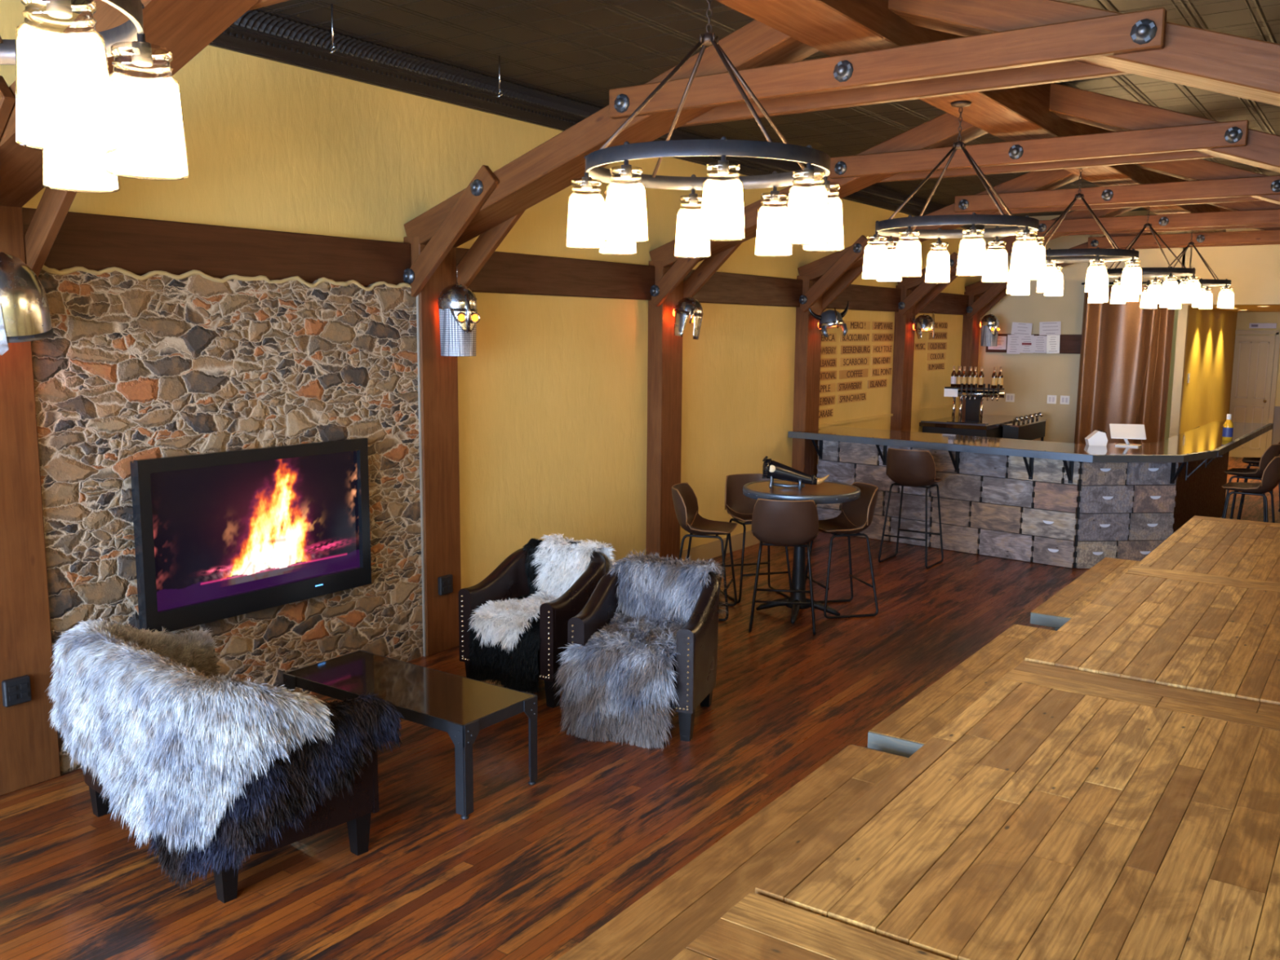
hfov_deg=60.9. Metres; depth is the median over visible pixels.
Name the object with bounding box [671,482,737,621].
stool
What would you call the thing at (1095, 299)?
jar
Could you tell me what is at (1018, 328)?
notice sheet
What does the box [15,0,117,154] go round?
jar
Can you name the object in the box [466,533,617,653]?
sheepskin throw
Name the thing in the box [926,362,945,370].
menu slat
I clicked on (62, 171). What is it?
jar
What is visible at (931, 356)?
menu slat
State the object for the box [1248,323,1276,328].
door sign
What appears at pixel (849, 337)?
menu slat
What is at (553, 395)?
wall
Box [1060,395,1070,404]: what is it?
wall outlet
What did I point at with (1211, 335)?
wall
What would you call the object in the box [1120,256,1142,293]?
jar
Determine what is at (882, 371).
menu slat
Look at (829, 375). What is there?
menu slat
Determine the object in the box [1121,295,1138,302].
jar
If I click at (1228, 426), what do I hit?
bottle
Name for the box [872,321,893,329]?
menu slat
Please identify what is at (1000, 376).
bottle
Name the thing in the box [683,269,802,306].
trim
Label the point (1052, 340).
notice sheet
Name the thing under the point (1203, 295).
jar
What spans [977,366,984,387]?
bottle
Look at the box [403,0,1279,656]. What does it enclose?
frame
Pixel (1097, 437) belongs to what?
receipt printer
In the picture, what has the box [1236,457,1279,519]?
stool
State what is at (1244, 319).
wall
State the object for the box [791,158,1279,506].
frame
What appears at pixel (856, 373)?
menu slat
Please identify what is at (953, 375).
bottle
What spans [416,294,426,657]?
trim
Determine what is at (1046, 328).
notice sheet
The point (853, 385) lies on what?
menu slat
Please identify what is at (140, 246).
wooden beam
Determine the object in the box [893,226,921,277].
jar
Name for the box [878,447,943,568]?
stool
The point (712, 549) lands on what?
baseboard
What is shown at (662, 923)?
bench
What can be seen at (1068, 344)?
trim
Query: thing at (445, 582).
outlet box
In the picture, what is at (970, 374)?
bottle
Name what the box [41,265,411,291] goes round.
trim
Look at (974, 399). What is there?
tap tower
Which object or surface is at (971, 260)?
jar
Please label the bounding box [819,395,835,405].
menu slat
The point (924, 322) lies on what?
sconce
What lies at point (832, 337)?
menu slat
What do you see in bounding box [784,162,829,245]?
jar
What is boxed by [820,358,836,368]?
menu slat
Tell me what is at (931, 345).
menu slat
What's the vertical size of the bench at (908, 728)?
0.460 m
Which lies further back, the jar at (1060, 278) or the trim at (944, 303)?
the trim at (944, 303)
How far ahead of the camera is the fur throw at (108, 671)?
4.01 m
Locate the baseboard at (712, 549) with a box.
[680,529,759,561]
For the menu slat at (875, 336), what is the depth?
13.00 m
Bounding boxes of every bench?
[556,744,908,959]
[867,624,1056,757]
[1030,557,1139,631]
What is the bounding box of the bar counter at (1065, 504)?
[787,421,1273,568]
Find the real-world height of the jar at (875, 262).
0.274 m
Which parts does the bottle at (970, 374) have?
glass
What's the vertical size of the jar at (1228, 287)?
0.274 m
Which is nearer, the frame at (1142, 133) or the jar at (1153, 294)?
the frame at (1142, 133)
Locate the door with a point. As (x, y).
(1254, 355)
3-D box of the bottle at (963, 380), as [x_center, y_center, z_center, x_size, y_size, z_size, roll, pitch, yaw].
[4.187,-1.333,14.064,0.070,0.270,0.070,5,9,27]
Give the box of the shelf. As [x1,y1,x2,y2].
[944,386,1004,390]
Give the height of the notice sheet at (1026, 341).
0.255 m
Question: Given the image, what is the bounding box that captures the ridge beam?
[715,0,1226,232]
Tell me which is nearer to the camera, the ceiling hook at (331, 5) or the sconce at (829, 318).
the ceiling hook at (331, 5)
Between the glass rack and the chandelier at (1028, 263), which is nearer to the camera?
the chandelier at (1028, 263)
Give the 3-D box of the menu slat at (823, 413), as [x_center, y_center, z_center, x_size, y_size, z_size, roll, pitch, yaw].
[1.959,-0.715,11.803,0.015,0.098,0.620,6,10,35]
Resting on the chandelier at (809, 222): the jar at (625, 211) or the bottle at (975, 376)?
the jar at (625, 211)
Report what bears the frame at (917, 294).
on the floor
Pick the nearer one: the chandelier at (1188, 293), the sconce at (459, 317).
the sconce at (459, 317)
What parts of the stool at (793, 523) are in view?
sled leg, sled leg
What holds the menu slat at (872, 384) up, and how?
attached to the wall at (553, 395)
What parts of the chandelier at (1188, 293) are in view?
rod, rod, chain, rod, rod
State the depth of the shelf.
13.94 m
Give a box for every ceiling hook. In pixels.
[328,4,337,53]
[496,55,502,97]
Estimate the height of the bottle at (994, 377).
0.270 m
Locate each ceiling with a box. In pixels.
[254,0,1279,216]
[1213,304,1279,311]
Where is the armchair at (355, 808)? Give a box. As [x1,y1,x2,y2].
[82,648,378,903]
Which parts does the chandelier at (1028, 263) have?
rod, rod, chain, rod, rod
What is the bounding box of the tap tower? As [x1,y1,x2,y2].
[944,383,1004,424]
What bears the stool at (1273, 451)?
on the floor
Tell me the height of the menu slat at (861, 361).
0.098 m
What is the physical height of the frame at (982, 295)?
3.698 m
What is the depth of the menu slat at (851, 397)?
12.43 m
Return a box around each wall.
[0,0,982,588]
[31,269,423,773]
[977,210,1279,443]
[1108,284,1178,439]
[1179,305,1237,434]
[1235,311,1279,444]
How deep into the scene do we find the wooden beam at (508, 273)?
7.91 m
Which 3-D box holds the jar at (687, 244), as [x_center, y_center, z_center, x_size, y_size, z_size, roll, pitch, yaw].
[0.219,-1.064,4.516,0.154,0.274,0.154,6,10,35]
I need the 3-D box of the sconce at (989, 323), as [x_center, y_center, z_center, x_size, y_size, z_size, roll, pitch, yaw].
[4.892,-2.171,15.208,0.238,0.600,0.300,-2,8,-17]
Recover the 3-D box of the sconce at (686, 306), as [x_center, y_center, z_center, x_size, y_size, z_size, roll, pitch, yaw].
[0.395,-1.327,8.928,0.248,0.349,0.289,0,8,-4]
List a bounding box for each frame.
[0,0,288,795]
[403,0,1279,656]
[645,83,1279,559]
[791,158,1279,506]
[890,180,1279,431]
[958,207,1279,415]
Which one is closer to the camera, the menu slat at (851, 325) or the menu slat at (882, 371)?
the menu slat at (851, 325)
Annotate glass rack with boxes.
[1001,412,1047,440]
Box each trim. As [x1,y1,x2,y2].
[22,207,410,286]
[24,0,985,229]
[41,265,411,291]
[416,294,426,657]
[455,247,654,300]
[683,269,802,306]
[818,403,958,427]
[826,284,901,311]
[919,292,968,315]
[985,333,1081,353]
[1235,329,1279,449]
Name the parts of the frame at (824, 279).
post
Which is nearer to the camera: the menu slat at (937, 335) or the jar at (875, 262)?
the jar at (875, 262)
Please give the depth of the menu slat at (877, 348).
13.01 m
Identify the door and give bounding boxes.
[1228,334,1275,457]
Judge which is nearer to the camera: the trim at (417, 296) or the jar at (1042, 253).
the jar at (1042, 253)
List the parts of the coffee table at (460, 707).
leg, leg, leg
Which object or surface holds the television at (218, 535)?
attached to the stone wall at (130, 369)
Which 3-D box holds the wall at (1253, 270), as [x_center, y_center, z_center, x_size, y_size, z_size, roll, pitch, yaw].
[7.378,-1.673,14.305,6.300,3.720,0.120,6,10,35]
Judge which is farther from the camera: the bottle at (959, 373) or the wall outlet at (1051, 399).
the wall outlet at (1051, 399)
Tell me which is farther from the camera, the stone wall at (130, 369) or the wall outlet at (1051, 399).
the wall outlet at (1051, 399)
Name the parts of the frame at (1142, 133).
post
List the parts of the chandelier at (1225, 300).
rod, rod, rod, rod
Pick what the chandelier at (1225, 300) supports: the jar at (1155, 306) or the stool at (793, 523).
the jar at (1155, 306)
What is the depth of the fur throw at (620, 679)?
5.67 m
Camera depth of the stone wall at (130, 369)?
5.71 m
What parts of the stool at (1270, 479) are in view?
sled leg, sled leg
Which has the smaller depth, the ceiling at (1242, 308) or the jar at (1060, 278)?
the jar at (1060, 278)
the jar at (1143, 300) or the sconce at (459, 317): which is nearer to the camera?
the sconce at (459, 317)
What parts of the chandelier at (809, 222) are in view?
rod, rod, chain, rod, rod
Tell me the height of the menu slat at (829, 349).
0.098 m
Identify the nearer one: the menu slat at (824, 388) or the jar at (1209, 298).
the menu slat at (824, 388)
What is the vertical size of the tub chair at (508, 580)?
0.775 m
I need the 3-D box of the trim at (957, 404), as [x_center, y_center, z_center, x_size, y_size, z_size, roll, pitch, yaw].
[3.130,-0.809,13.470,0.030,0.030,4.750,6,10,35]
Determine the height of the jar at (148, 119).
0.274 m
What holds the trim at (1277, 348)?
attached to the wall at (1244, 319)
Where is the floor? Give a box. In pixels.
[0,456,1279,959]
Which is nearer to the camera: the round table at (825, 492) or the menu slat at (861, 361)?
the round table at (825, 492)
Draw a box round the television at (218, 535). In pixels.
[129,437,371,632]
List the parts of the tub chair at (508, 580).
nailhead trim, leg, rail, nailhead trim, leg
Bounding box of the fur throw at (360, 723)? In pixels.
[59,680,402,893]
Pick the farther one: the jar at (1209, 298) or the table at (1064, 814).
the jar at (1209, 298)
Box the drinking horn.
[761,456,829,489]
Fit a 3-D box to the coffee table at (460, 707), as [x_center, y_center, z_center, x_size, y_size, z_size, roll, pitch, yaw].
[-1.111,1.180,5.200,1.231,0.425,0.501,6,10,35]
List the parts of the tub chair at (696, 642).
nailhead trim, rail, nailhead trim, leg, leg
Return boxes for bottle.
[950,365,956,386]
[956,365,961,386]
[960,366,966,386]
[967,366,973,387]
[972,366,977,387]
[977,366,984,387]
[991,367,997,388]
[996,367,1003,388]
[1222,413,1233,440]
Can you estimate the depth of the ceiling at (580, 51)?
6.30 m
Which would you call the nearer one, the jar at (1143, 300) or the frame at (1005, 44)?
the frame at (1005, 44)
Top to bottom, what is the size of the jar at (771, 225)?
0.274 m
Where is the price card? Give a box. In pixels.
[943,388,958,396]
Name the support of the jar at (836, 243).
on the chandelier at (809, 222)
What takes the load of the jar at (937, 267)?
on the chandelier at (1028, 263)
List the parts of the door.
panel moulding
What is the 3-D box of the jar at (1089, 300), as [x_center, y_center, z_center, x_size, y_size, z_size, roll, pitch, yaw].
[4.647,-1.936,11.085,0.155,0.274,0.155,6,10,35]
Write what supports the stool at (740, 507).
on the floor
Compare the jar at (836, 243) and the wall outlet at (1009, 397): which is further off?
the wall outlet at (1009, 397)
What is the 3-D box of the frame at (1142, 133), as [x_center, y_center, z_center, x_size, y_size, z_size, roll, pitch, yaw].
[2.580,-0.759,7.483,5.925,3.698,0.504,6,10,35]
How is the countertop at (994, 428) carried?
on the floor
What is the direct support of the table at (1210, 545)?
on the floor
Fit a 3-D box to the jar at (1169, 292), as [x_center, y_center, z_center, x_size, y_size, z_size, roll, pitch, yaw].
[5.047,-1.834,10.370,0.155,0.274,0.155,6,10,35]
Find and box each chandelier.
[0,0,189,192]
[565,0,844,257]
[861,101,1045,283]
[1005,167,1142,296]
[1087,206,1200,304]
[1139,230,1234,309]
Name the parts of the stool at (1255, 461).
sled leg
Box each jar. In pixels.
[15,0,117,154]
[41,150,119,192]
[105,32,189,180]
[565,172,607,248]
[598,183,636,255]
[603,159,648,243]
[674,189,711,257]
[698,155,745,241]
[754,186,792,257]
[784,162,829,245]
[802,176,844,252]
[861,231,888,279]
[875,235,902,282]
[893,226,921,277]
[924,237,950,283]
[955,223,986,276]
[981,235,1008,283]
[1005,269,1026,294]
[1008,226,1039,278]
[1009,280,1030,295]
[1017,231,1045,280]
[1035,256,1057,293]
[1043,262,1063,296]
[1084,255,1106,293]
[1087,296,1103,303]
[1088,262,1108,296]
[1091,295,1108,302]
[1109,277,1125,304]
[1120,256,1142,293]
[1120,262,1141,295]
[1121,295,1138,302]
[1139,284,1153,308]
[1143,286,1157,309]
[1145,276,1162,304]
[1159,301,1173,307]
[1160,272,1177,302]
[1167,301,1181,309]
[1175,275,1193,303]
[1182,274,1200,302]
[1191,283,1206,307]
[1198,286,1213,309]
[1217,284,1231,308]
[1222,285,1234,308]
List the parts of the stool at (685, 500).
sled leg, sled leg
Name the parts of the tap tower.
tap handle, panel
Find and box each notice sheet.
[987,336,1006,349]
[1006,334,1021,354]
[1011,322,1032,335]
[1019,334,1034,352]
[1032,335,1046,353]
[1039,321,1061,335]
[1046,334,1059,353]
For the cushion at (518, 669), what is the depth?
6.20 m
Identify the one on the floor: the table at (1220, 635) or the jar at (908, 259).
the table at (1220, 635)
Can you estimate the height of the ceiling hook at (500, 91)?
0.242 m
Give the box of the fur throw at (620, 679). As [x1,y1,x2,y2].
[548,549,728,749]
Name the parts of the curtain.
rod, draw cord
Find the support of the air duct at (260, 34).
attached to the wall at (553, 395)
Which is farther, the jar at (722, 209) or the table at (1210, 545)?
the table at (1210, 545)
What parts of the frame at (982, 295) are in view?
post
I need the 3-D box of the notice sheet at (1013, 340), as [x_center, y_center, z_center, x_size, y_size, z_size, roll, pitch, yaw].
[5.337,-1.936,15.549,0.185,0.270,0.002,6,10,35]
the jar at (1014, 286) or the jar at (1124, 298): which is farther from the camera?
the jar at (1124, 298)
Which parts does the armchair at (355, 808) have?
leg, leg, leg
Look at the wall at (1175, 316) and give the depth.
15.88 m
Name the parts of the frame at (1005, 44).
post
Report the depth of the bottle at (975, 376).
13.97 m
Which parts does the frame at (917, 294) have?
post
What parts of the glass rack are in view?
spout rail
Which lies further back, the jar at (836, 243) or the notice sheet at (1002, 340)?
the notice sheet at (1002, 340)
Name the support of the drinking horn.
on the round table at (825, 492)
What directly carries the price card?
hanging from the tap tower
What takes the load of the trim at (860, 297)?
attached to the wall at (553, 395)
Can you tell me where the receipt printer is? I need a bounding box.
[1084,429,1107,445]
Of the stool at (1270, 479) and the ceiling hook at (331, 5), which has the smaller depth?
the ceiling hook at (331, 5)
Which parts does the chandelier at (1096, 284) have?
rod, rod, chain, rod, rod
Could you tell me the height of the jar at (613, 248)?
0.274 m
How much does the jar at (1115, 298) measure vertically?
0.274 m
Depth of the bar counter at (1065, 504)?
10.13 m
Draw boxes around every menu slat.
[818,408,833,418]
[819,370,836,380]
[819,382,835,393]
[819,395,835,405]
[820,345,836,355]
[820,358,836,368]
[821,333,836,342]
[836,381,862,391]
[837,391,866,404]
[839,356,869,366]
[839,368,868,378]
[840,333,870,342]
[840,345,870,354]
[844,320,870,329]
[867,378,887,388]
[870,367,892,377]
[871,333,893,341]
[871,344,892,353]
[871,355,891,364]
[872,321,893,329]
[914,342,925,350]
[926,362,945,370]
[927,342,946,350]
[927,352,946,360]
[928,332,947,339]
[933,321,947,328]
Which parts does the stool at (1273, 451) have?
sled leg, sled leg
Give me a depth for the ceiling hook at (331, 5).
5.52 m
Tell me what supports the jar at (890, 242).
on the chandelier at (1028, 263)
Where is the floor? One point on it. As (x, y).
(533, 872)
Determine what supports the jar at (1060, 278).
on the chandelier at (1096, 284)
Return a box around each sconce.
[0,252,53,355]
[437,257,480,356]
[672,296,702,339]
[808,302,848,337]
[910,307,934,338]
[979,306,1000,346]
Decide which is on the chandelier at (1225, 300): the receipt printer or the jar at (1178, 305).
the jar at (1178, 305)
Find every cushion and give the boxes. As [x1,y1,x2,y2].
[466,537,579,694]
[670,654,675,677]
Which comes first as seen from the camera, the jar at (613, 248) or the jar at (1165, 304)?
the jar at (613, 248)
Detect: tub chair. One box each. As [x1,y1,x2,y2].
[457,547,605,707]
[567,567,719,742]
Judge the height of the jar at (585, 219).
0.274 m
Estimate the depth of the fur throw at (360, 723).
4.04 m
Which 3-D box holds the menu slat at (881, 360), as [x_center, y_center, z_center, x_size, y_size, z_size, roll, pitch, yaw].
[2.891,-1.432,13.045,0.015,0.098,0.580,6,10,35]
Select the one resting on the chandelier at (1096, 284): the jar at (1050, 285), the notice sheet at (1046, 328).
the jar at (1050, 285)
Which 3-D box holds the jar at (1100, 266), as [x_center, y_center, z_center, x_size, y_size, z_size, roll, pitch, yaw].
[3.745,-1.639,8.881,0.155,0.274,0.155,6,10,35]
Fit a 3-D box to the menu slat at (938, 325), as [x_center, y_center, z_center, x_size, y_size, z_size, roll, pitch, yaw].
[3.989,-2.065,14.538,0.015,0.098,0.680,6,10,35]
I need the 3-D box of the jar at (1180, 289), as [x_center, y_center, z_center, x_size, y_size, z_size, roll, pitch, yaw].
[5.441,-1.899,10.861,0.155,0.274,0.155,6,10,35]
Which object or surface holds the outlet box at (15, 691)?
attached to the frame at (29, 752)
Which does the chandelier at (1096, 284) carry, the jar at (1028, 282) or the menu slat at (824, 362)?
the jar at (1028, 282)
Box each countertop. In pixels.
[919,413,1031,438]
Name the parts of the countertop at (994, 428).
rail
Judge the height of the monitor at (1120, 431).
0.198 m
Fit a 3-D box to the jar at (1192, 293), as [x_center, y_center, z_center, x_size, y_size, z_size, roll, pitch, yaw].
[5.346,-1.855,10.535,0.155,0.274,0.155,6,10,35]
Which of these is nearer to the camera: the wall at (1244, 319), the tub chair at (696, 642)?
the tub chair at (696, 642)
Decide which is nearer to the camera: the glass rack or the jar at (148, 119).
the jar at (148, 119)
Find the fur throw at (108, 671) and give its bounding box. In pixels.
[44,617,334,855]
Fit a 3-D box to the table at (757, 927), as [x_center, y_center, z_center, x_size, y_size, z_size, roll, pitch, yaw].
[0.044,1.540,1.429,1.086,0.759,2.327,6,10,35]
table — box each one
[283,649,537,819]
[671,892,949,959]
[742,480,861,623]
[755,661,1279,959]
[1024,565,1279,706]
[1135,515,1279,582]
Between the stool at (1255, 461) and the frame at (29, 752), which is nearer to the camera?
the frame at (29, 752)
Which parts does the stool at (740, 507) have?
sled leg, sled leg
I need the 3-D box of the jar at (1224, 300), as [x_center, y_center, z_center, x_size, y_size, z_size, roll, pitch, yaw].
[6.775,-2.129,12.604,0.154,0.274,0.154,6,10,35]
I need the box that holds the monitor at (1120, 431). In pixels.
[1109,423,1146,447]
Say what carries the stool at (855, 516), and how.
on the floor
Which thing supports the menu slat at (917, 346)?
attached to the wall at (553, 395)
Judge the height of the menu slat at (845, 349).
0.098 m
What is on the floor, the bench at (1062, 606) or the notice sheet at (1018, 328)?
the bench at (1062, 606)
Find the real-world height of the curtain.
2.764 m
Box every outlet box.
[1,675,31,707]
[438,573,453,595]
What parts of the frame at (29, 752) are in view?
post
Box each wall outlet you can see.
[1005,393,1014,402]
[1046,395,1056,404]
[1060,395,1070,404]
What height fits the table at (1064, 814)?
0.761 m
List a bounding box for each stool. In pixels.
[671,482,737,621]
[719,473,791,603]
[748,497,818,635]
[805,482,878,618]
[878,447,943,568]
[1222,441,1279,522]
[1222,454,1279,523]
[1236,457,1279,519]
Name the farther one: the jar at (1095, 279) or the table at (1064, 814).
the jar at (1095, 279)
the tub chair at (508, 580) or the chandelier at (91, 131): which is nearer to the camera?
the chandelier at (91, 131)
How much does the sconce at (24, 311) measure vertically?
0.422 m
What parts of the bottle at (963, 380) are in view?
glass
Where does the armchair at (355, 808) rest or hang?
on the floor
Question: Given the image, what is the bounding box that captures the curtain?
[1074,281,1174,443]
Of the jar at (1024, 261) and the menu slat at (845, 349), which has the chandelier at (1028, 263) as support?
the jar at (1024, 261)
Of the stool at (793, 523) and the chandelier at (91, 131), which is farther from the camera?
the stool at (793, 523)
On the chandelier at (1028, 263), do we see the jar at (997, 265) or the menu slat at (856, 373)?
the jar at (997, 265)
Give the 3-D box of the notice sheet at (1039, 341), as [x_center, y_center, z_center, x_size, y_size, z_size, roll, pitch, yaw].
[5.636,-1.911,15.342,0.185,0.240,0.002,6,10,35]

